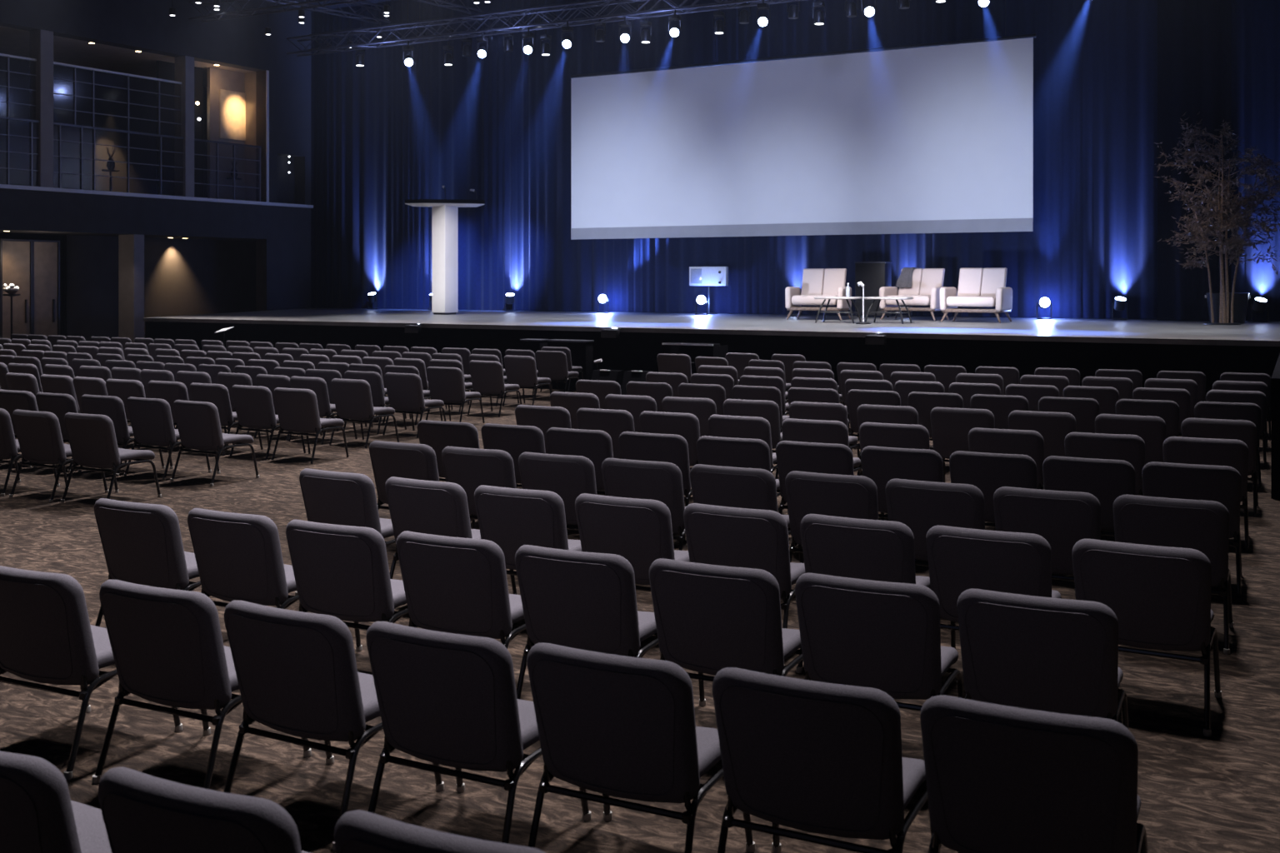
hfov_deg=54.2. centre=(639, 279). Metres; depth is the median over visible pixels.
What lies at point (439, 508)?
banquet chair
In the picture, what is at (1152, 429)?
banquet chair
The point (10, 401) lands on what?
banquet chair
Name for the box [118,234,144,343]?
pillar
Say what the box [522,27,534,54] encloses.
spotlight
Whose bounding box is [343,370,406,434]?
banquet chair
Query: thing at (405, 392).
banquet chair
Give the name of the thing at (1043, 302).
uplight
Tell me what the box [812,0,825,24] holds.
spotlight
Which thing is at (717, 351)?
steps
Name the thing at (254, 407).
banquet chair
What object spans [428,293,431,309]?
uplight
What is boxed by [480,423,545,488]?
banquet chair
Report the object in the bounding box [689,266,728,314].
monitor
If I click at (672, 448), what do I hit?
banquet chair
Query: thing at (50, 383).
banquet chair
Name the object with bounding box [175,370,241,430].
banquet chair
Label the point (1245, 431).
banquet chair
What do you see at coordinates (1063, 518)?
banquet chair
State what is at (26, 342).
banquet chair
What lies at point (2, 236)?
wall
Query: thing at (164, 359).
banquet chair
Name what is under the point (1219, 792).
floor
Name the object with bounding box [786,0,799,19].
spotlight
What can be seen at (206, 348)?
banquet chair
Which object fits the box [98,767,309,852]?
banquet chair
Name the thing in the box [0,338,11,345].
banquet chair
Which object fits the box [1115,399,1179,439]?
banquet chair
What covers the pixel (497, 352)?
banquet chair
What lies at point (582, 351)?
table
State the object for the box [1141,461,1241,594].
banquet chair
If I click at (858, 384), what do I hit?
banquet chair
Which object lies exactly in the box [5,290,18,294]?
bowl
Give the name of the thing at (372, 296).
uplight
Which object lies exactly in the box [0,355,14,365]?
banquet chair
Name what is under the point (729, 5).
lighting truss
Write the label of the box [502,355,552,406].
banquet chair
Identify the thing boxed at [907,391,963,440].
banquet chair
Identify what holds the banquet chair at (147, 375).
on the floor
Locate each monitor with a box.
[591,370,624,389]
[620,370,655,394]
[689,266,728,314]
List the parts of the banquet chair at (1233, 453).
backrest, leg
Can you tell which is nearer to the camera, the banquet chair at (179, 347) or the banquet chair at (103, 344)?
the banquet chair at (179, 347)
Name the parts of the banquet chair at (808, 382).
backrest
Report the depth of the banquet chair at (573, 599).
5.49 m
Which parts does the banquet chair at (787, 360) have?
backrest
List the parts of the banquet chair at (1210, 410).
backrest, leg, leg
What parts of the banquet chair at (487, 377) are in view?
leg, backrest, leg, leg, seat, leg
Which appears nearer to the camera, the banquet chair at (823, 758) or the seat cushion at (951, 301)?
the banquet chair at (823, 758)
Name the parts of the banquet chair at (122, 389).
backrest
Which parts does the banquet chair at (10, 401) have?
backrest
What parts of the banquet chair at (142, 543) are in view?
leg, backrest, seat, leg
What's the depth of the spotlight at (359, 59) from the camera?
32.84 m
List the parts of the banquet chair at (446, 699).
leg, backrest, leg, leg, seat, leg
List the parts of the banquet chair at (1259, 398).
backrest, leg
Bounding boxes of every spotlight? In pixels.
[355,43,364,66]
[402,40,414,66]
[442,40,454,65]
[460,35,472,57]
[476,32,488,58]
[502,29,514,52]
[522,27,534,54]
[540,30,551,55]
[561,21,573,48]
[594,15,605,42]
[619,15,630,43]
[640,18,651,43]
[668,10,681,37]
[713,10,724,34]
[737,0,750,24]
[756,0,769,26]
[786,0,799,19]
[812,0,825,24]
[845,0,858,17]
[861,0,876,17]
[896,0,911,9]
[935,0,946,2]
[975,0,989,7]
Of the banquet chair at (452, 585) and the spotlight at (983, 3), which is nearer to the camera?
the banquet chair at (452, 585)
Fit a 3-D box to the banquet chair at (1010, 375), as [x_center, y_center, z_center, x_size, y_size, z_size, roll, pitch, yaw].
[4.991,1.594,17.342,0.591,0.812,0.633,0,0,25]
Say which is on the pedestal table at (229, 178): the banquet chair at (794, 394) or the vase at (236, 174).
the vase at (236, 174)
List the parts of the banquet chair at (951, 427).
leg, backrest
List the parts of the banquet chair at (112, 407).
backrest, leg, seat, leg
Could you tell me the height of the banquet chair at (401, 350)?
0.812 m
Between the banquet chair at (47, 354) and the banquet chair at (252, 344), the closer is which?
the banquet chair at (47, 354)
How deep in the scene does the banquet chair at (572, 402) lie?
13.18 m
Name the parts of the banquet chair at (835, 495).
leg, backrest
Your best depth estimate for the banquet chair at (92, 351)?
22.33 m
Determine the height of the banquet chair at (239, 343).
0.812 m
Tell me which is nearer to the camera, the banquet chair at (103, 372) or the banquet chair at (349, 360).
the banquet chair at (103, 372)
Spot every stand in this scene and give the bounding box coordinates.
[2,294,20,339]
[215,326,233,347]
[594,359,602,369]
[855,281,870,324]
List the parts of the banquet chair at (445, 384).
backrest, leg, leg, seat, leg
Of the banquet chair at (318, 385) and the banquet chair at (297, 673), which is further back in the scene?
the banquet chair at (318, 385)
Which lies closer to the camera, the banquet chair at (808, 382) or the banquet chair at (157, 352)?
the banquet chair at (808, 382)
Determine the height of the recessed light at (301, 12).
1.618 m
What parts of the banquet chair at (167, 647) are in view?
leg, backrest, leg, leg, seat, seat frame, leg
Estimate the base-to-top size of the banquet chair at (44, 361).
0.812 m
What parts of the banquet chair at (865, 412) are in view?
leg, backrest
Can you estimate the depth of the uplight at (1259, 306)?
25.66 m
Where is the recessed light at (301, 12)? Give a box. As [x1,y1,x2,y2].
[298,9,304,17]
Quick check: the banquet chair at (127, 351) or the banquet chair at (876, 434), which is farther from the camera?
the banquet chair at (127, 351)
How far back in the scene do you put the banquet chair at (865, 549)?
6.22 m
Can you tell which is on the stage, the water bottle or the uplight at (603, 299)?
the uplight at (603, 299)
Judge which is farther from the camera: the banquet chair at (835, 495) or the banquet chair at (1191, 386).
the banquet chair at (1191, 386)
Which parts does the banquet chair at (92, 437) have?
leg, backrest, leg, leg, seat frame, seat, leg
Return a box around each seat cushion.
[791,295,837,304]
[885,295,930,305]
[945,295,995,306]
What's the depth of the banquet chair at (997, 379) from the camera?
15.78 m
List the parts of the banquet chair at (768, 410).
backrest, leg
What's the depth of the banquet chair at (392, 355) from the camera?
20.78 m
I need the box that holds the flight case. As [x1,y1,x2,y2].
[854,261,891,318]
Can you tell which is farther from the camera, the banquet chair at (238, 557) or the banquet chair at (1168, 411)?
the banquet chair at (1168, 411)
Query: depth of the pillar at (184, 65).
34.36 m
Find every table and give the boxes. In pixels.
[101,169,119,191]
[226,177,241,179]
[546,339,594,389]
[814,296,862,323]
[864,296,913,324]
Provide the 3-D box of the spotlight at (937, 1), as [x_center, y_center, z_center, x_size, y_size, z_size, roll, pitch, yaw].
[6.186,-6.020,25.704,0.305,0.599,0.223,0,0,28]
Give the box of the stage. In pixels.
[143,308,1279,420]
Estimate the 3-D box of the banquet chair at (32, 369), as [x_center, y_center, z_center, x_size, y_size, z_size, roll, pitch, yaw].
[-8.685,1.594,18.023,0.591,0.812,0.633,0,0,27]
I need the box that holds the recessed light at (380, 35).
[375,30,382,37]
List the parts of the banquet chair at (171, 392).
backrest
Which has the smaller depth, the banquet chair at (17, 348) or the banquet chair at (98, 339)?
the banquet chair at (17, 348)
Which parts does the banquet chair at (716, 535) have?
backrest, leg, seat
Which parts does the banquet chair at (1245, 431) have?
backrest, leg, leg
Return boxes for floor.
[0,387,1279,852]
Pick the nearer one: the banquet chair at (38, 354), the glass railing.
the banquet chair at (38, 354)
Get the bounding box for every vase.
[104,145,116,169]
[229,155,239,178]
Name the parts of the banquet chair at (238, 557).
backrest, leg, seat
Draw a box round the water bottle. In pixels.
[845,283,849,296]
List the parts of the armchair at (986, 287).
leg, armrest, leg, frame, backrest, leg, armrest, leg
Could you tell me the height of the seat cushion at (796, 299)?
0.222 m
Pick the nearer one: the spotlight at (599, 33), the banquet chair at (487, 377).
the banquet chair at (487, 377)
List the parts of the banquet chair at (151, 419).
leg, backrest, leg, leg, seat, leg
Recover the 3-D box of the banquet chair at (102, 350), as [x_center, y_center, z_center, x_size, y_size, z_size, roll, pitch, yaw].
[-9.232,1.594,22.280,0.591,0.812,0.633,0,0,28]
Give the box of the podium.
[405,185,484,314]
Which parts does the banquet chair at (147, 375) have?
backrest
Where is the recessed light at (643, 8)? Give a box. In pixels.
[638,4,644,10]
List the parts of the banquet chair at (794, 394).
backrest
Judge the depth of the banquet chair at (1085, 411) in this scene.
12.59 m
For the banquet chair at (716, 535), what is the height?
0.812 m
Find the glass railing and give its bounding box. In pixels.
[0,115,261,201]
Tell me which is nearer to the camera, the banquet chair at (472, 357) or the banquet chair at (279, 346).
the banquet chair at (472, 357)
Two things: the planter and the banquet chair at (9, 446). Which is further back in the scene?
the planter
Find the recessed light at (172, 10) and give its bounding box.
[168,7,176,15]
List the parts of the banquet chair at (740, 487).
backrest, seat, leg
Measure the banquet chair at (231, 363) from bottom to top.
0.812 m
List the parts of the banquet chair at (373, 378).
backrest, leg, seat, leg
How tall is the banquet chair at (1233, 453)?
0.812 m
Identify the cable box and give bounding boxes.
[520,338,548,388]
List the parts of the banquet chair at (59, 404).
backrest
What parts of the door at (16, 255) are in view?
handle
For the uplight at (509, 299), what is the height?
0.498 m
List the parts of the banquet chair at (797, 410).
backrest, seat, leg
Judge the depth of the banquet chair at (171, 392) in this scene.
14.62 m
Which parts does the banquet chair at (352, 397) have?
leg, backrest, leg, leg, seat, leg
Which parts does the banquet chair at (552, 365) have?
backrest, leg, seat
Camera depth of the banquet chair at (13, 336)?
27.36 m
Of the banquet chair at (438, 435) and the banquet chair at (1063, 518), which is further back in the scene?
the banquet chair at (438, 435)
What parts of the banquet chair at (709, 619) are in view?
leg, backrest, leg, seat, seat frame, leg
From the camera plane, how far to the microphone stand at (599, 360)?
22.25 m
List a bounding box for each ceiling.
[0,25,254,87]
[0,230,255,241]
[276,0,401,11]
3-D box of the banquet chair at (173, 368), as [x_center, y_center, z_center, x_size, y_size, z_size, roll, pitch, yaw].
[-6.448,1.594,18.030,0.591,0.812,0.633,0,0,27]
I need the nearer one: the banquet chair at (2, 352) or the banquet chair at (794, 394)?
the banquet chair at (794, 394)
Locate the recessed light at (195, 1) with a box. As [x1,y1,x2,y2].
[194,0,202,3]
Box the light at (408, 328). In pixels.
[405,325,421,333]
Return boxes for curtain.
[310,0,1279,320]
[1157,0,1231,321]
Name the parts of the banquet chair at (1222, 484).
backrest, leg, leg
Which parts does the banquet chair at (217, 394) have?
backrest, leg, seat, leg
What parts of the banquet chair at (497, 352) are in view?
backrest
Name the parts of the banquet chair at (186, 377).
backrest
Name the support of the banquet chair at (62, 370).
on the floor
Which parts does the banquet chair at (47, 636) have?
backrest, leg, seat, seat frame, leg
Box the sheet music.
[215,326,233,333]
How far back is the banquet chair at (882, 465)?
8.83 m
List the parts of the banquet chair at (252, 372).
backrest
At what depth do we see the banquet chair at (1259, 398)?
13.38 m
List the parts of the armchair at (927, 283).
armrest, frame, backrest, leg, armrest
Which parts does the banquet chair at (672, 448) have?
backrest, leg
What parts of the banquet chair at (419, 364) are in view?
backrest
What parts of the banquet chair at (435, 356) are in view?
backrest, seat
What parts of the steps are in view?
panel, panel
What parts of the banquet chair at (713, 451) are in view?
backrest, seat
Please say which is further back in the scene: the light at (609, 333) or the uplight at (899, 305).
the uplight at (899, 305)
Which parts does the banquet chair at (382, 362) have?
backrest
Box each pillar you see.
[29,29,53,187]
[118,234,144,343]
[175,55,194,197]
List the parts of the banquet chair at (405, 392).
leg, backrest, leg, leg, seat, leg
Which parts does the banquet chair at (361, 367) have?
backrest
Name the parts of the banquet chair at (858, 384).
backrest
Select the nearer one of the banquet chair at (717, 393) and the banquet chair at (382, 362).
the banquet chair at (717, 393)
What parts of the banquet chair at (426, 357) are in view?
backrest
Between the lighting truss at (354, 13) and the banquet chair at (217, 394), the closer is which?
the banquet chair at (217, 394)
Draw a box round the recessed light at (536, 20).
[534,17,540,23]
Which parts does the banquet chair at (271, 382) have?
backrest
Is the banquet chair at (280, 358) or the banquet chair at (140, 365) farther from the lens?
the banquet chair at (280, 358)
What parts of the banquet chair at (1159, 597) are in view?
backrest, leg, seat, leg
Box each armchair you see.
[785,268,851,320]
[879,268,949,320]
[939,267,1012,323]
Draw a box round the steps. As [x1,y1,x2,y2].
[655,342,727,372]
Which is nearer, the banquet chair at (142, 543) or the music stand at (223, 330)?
the banquet chair at (142, 543)
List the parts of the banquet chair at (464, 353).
backrest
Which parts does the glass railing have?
rail, rail, rail, rail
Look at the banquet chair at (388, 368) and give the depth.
17.30 m
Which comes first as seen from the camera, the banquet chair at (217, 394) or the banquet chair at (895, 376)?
the banquet chair at (217, 394)
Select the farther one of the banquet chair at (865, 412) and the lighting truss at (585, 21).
the lighting truss at (585, 21)
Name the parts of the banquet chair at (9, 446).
backrest, leg, leg, seat, leg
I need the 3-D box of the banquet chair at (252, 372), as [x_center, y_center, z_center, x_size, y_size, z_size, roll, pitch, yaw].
[-5.268,1.594,17.486,0.591,0.812,0.633,0,0,29]
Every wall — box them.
[0,0,315,311]
[0,233,64,335]
[65,235,255,341]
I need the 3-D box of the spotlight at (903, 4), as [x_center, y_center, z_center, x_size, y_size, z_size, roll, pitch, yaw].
[5.508,-5.962,26.065,0.305,0.599,0.223,0,0,28]
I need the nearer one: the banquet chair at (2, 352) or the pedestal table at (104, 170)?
the banquet chair at (2, 352)
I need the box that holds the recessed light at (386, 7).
[383,5,389,13]
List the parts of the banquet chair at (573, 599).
leg, backrest, leg, seat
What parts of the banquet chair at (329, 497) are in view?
backrest, seat, leg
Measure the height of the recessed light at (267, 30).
1.618 m
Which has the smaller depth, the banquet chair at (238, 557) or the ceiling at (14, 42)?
the banquet chair at (238, 557)
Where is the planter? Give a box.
[1205,292,1250,324]
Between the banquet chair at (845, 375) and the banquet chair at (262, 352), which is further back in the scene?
the banquet chair at (262, 352)
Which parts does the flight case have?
lid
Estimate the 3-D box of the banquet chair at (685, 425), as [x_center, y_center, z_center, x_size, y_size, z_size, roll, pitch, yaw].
[0.367,1.594,11.477,0.591,0.812,0.633,0,0,27]
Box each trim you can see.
[0,184,313,208]
[265,70,269,202]
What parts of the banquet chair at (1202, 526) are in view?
backrest, leg, leg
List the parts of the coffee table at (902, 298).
leg, leg, leg, leg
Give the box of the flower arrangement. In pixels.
[2,283,19,294]
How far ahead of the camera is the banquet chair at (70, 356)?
20.38 m
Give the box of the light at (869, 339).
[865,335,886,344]
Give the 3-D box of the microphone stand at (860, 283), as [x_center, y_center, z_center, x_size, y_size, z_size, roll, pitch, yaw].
[4.359,0.444,24.396,0.300,0.836,0.300,0,0,28]
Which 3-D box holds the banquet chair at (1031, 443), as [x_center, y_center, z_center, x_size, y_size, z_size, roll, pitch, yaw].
[3.022,1.594,10.201,0.591,0.812,0.633,0,0,26]
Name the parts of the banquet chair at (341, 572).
backrest, leg, leg, seat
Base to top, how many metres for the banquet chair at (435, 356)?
0.812 m
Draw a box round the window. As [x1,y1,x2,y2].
[0,55,207,198]
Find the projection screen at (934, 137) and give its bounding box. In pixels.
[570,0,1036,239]
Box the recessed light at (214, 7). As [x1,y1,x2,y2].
[212,6,220,9]
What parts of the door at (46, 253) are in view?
handle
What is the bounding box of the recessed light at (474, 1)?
[472,0,480,3]
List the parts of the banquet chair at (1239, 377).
backrest, leg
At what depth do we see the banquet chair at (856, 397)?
13.48 m
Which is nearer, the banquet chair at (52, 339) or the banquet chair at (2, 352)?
the banquet chair at (2, 352)
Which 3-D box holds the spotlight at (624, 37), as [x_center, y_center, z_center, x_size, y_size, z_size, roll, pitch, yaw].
[-0.339,-5.653,28.256,0.279,0.629,0.341,0,0,-2]
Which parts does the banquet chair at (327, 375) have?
backrest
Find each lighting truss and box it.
[188,0,369,22]
[266,0,390,24]
[286,0,804,56]
[309,0,779,52]
[414,0,481,13]
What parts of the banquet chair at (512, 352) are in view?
backrest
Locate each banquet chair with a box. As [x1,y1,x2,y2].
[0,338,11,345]
[0,349,16,356]
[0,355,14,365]
[0,362,9,389]
[0,390,38,468]
[0,408,59,496]
[0,565,182,779]
[0,751,111,852]
[2,343,25,356]
[5,372,39,411]
[7,363,43,392]
[9,409,108,503]
[10,334,28,339]
[10,339,30,349]
[13,355,43,377]
[20,350,44,374]
[27,335,47,340]
[27,344,50,351]
[30,339,52,351]
[33,392,78,472]
[40,357,68,374]
[40,374,79,413]
[44,350,68,363]
[44,364,74,379]
[47,335,66,349]
[52,345,76,354]
[56,340,78,351]
[60,412,161,502]
[65,335,85,344]
[66,352,92,376]
[71,358,100,376]
[72,376,108,413]
[76,345,99,359]
[78,340,99,348]
[78,394,164,476]
[79,365,112,382]
[90,336,110,342]
[91,580,311,789]
[94,498,200,627]
[95,353,123,366]
[98,346,124,360]
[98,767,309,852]
[99,341,125,360]
[105,360,135,378]
[105,379,177,449]
[110,337,131,359]
[110,367,142,383]
[123,396,211,480]
[124,348,149,360]
[125,342,148,350]
[126,354,154,368]
[134,337,154,355]
[135,360,164,370]
[140,369,175,425]
[146,380,189,449]
[148,343,171,361]
[154,338,174,349]
[155,349,179,356]
[155,355,184,364]
[164,363,196,381]
[170,400,259,486]
[174,344,199,357]
[175,339,196,345]
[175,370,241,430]
[180,350,206,364]
[185,356,214,371]
[187,382,262,455]
[187,508,341,620]
[198,364,230,384]
[200,340,223,347]
[202,345,226,353]
[205,350,232,361]
[215,358,244,373]
[217,372,279,434]
[223,600,444,851]
[225,340,249,350]
[227,345,253,353]
[229,385,305,459]
[232,352,260,365]
[233,365,267,421]
[247,359,279,374]
[249,341,273,349]
[253,346,279,359]
[254,374,322,440]
[265,353,293,367]
[271,387,349,464]
[273,366,334,418]
[275,342,299,354]
[282,348,309,360]
[282,360,314,370]
[285,520,408,651]
[288,375,357,444]
[295,468,395,595]
[298,343,323,352]
[300,354,329,369]
[305,369,366,431]
[309,349,337,362]
[317,361,374,415]
[325,344,350,355]
[329,378,399,448]
[331,355,362,364]
[334,810,544,852]
[340,350,368,361]
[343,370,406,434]
[347,363,406,422]
[355,345,380,356]
[362,356,393,404]
[365,621,591,844]
[369,440,475,529]
[371,350,401,365]
[382,365,442,425]
[382,372,446,438]
[383,345,409,358]
[385,476,517,594]
[393,358,447,409]
[395,531,525,649]
[401,351,431,399]
[410,346,437,359]
[417,420,479,519]
[425,366,484,423]
[429,359,483,414]
[431,353,481,404]
[441,347,470,391]
[441,446,516,519]
[467,354,519,406]
[467,360,521,417]
[471,348,506,394]
[474,485,581,575]
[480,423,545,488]
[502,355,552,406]
[505,349,550,398]
[515,405,571,454]
[515,545,658,699]
[518,451,596,529]
[526,643,754,852]
[535,350,579,398]
[540,346,584,392]
[545,427,613,494]
[550,391,599,429]
[575,380,621,409]
[575,493,689,591]
[576,407,634,459]
[601,457,686,550]
[605,394,656,432]
[618,431,692,540]
[625,381,672,412]
[639,410,699,470]
[645,371,687,397]
[649,558,803,706]
[656,353,691,383]
[661,396,716,436]
[677,383,725,414]
[683,503,804,629]
[690,373,734,399]
[690,464,803,563]
[695,356,739,384]
[696,435,788,513]
[697,365,738,385]
[707,415,777,473]
[712,667,939,852]
[722,399,783,479]
[725,352,759,379]
[731,385,789,432]
[739,375,789,415]
[743,366,788,403]
[748,359,791,392]
[771,354,805,399]
[775,440,854,514]
[781,418,862,512]
[781,470,878,601]
[787,387,852,451]
[788,401,860,475]
[790,377,849,435]
[791,368,843,404]
[792,360,841,404]
[795,514,930,673]
[795,573,964,711]
[836,362,876,394]
[840,370,883,405]
[845,379,893,440]
[847,389,900,447]
[856,404,918,475]
[859,422,929,452]
[860,445,943,520]
[879,364,920,382]
[885,478,984,566]
[890,371,935,391]
[895,380,944,406]
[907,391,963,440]
[920,695,1147,852]
[924,365,966,393]
[925,525,1061,649]
[930,407,994,482]
[949,382,1000,408]
[949,450,1036,526]
[955,373,1003,394]
[957,589,1129,729]
[968,427,1044,489]
[970,394,1029,429]
[975,366,1019,394]
[993,486,1100,580]
[1005,384,1059,411]
[1008,410,1075,459]
[1020,375,1069,397]
[1034,367,1079,385]
[1038,396,1099,433]
[1042,455,1134,536]
[1062,385,1119,414]
[1064,432,1144,495]
[1072,539,1221,737]
[1081,376,1133,399]
[1095,369,1142,390]
[1095,414,1165,464]
[1113,495,1233,654]
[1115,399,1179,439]
[1132,387,1190,435]
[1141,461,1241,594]
[1144,378,1197,418]
[1156,370,1205,402]
[1162,436,1249,549]
[1180,417,1258,516]
[1194,401,1261,487]
[1205,390,1266,467]
[1212,380,1268,451]
[1220,372,1270,437]
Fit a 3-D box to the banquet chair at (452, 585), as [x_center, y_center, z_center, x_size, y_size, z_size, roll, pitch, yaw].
[-0.789,1.594,6.054,0.600,0.812,0.642,0,0,26]
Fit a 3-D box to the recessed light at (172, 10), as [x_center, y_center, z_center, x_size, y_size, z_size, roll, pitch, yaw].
[-11.643,-7.391,31.132,0.180,1.618,0.177,0,0,28]
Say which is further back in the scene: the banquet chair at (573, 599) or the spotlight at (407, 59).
the spotlight at (407, 59)
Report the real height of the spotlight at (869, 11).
0.630 m
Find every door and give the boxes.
[0,239,32,339]
[32,240,59,337]
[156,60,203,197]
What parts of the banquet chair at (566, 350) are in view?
backrest, seat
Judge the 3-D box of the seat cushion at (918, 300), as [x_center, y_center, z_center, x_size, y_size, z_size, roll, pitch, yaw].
[5.877,0.438,26.862,0.980,0.222,0.840,0,0,33]
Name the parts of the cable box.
lid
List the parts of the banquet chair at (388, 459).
backrest, leg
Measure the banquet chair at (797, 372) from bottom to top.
0.812 m
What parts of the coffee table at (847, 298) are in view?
leg, leg, leg, leg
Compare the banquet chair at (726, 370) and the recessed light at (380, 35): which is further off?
the recessed light at (380, 35)
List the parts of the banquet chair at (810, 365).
backrest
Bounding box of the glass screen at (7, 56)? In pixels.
[0,53,181,135]
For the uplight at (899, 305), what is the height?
0.497 m
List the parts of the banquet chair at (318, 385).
backrest, leg, seat, leg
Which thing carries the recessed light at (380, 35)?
in the ceiling at (341, 6)
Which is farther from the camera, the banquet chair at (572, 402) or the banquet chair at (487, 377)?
the banquet chair at (487, 377)
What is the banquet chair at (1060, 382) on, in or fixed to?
on the floor
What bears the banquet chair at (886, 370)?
on the floor
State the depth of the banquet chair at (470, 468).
8.80 m
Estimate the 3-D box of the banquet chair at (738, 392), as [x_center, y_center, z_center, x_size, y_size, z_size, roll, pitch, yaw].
[1.409,1.594,14.252,0.591,0.812,0.633,0,0,27]
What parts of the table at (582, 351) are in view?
lid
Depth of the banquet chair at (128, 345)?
23.54 m
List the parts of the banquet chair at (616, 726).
leg, leg, backrest, leg, seat, leg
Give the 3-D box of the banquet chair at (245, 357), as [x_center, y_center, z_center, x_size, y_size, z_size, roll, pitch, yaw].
[-6.349,1.594,20.711,0.591,0.812,0.633,0,0,27]
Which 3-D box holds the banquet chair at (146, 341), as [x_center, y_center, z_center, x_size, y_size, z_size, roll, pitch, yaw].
[-10.013,1.594,25.780,0.591,0.812,0.633,0,0,31]
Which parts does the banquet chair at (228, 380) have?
backrest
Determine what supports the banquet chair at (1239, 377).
on the floor
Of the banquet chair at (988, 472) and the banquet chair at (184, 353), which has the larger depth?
the banquet chair at (184, 353)
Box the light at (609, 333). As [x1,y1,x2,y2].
[600,329,619,338]
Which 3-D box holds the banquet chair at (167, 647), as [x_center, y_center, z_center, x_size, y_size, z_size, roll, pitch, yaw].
[-1.785,1.594,5.100,0.600,0.812,0.642,0,0,26]
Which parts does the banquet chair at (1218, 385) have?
backrest, leg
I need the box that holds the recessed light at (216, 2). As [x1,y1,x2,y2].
[212,0,220,6]
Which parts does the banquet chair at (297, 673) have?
leg, backrest, leg, leg, seat, seat frame, leg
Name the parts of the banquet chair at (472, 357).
backrest, leg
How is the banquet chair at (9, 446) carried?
on the floor
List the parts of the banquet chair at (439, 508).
leg, backrest, seat, leg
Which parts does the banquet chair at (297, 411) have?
leg, backrest, leg, leg, seat, leg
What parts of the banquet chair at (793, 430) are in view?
backrest, seat, leg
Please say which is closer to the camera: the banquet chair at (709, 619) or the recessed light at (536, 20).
the banquet chair at (709, 619)
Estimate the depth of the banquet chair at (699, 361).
19.23 m
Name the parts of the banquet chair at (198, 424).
leg, backrest, leg, leg, seat, leg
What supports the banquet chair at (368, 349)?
on the floor
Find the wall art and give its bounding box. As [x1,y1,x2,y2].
[219,89,245,140]
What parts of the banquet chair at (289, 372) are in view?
backrest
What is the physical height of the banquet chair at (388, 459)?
0.812 m
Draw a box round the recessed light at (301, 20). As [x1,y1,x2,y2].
[298,17,304,23]
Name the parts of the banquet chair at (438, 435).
backrest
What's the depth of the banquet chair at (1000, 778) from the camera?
3.46 m
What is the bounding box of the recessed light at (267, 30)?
[265,27,271,34]
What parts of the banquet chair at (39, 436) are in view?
leg, backrest, leg, leg, seat, leg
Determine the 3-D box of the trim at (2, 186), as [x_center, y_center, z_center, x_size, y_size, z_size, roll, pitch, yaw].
[-16.096,-2.235,28.361,0.070,0.090,23.078,0,0,32]
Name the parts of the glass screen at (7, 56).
rail, rail, rail, rail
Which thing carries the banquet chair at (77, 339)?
on the floor
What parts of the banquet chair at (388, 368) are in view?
backrest, leg, seat, leg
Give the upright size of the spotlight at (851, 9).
0.599 m
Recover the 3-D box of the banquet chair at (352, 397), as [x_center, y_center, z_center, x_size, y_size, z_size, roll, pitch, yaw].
[-3.362,1.594,15.216,0.591,0.812,0.633,0,0,30]
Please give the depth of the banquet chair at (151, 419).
12.58 m
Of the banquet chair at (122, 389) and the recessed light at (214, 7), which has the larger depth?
the recessed light at (214, 7)
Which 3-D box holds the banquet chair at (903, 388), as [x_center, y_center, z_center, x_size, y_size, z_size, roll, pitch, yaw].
[3.389,1.594,14.909,0.591,0.812,0.633,0,0,27]
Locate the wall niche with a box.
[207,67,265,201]
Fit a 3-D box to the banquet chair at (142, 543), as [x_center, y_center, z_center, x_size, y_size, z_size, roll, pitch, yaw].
[-2.612,1.594,6.944,0.600,0.812,0.642,0,0,27]
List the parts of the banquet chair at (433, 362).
backrest, leg, seat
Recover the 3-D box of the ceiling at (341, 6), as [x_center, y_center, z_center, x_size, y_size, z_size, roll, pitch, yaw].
[-10.438,-8.300,20.840,54.000,0.200,33.000,0,0,28]
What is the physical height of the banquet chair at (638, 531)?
0.812 m
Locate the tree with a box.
[1154,111,1279,324]
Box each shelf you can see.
[820,311,856,313]
[869,311,907,313]
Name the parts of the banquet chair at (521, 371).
leg, backrest, leg, leg, seat, leg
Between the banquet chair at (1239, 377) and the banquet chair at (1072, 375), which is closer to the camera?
the banquet chair at (1239, 377)
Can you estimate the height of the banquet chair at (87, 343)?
0.812 m
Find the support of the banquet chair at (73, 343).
on the floor
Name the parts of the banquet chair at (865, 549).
leg, backrest, seat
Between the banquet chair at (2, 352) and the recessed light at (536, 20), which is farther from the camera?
the recessed light at (536, 20)
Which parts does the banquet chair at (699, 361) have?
backrest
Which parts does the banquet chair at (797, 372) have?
backrest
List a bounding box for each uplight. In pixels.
[366,292,378,309]
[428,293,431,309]
[504,293,515,311]
[596,294,609,313]
[695,295,708,314]
[898,305,911,316]
[1036,296,1051,319]
[1111,296,1128,319]
[1250,297,1269,322]
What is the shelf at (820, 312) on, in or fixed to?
attached to the coffee table at (847, 298)
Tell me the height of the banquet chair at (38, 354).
0.812 m
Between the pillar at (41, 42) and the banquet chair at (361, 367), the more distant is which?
the pillar at (41, 42)
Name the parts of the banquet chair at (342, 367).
backrest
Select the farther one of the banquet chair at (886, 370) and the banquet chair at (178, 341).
the banquet chair at (178, 341)
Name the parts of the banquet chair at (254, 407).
leg, backrest, leg, leg, seat, leg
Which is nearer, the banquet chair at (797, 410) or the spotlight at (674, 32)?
the banquet chair at (797, 410)

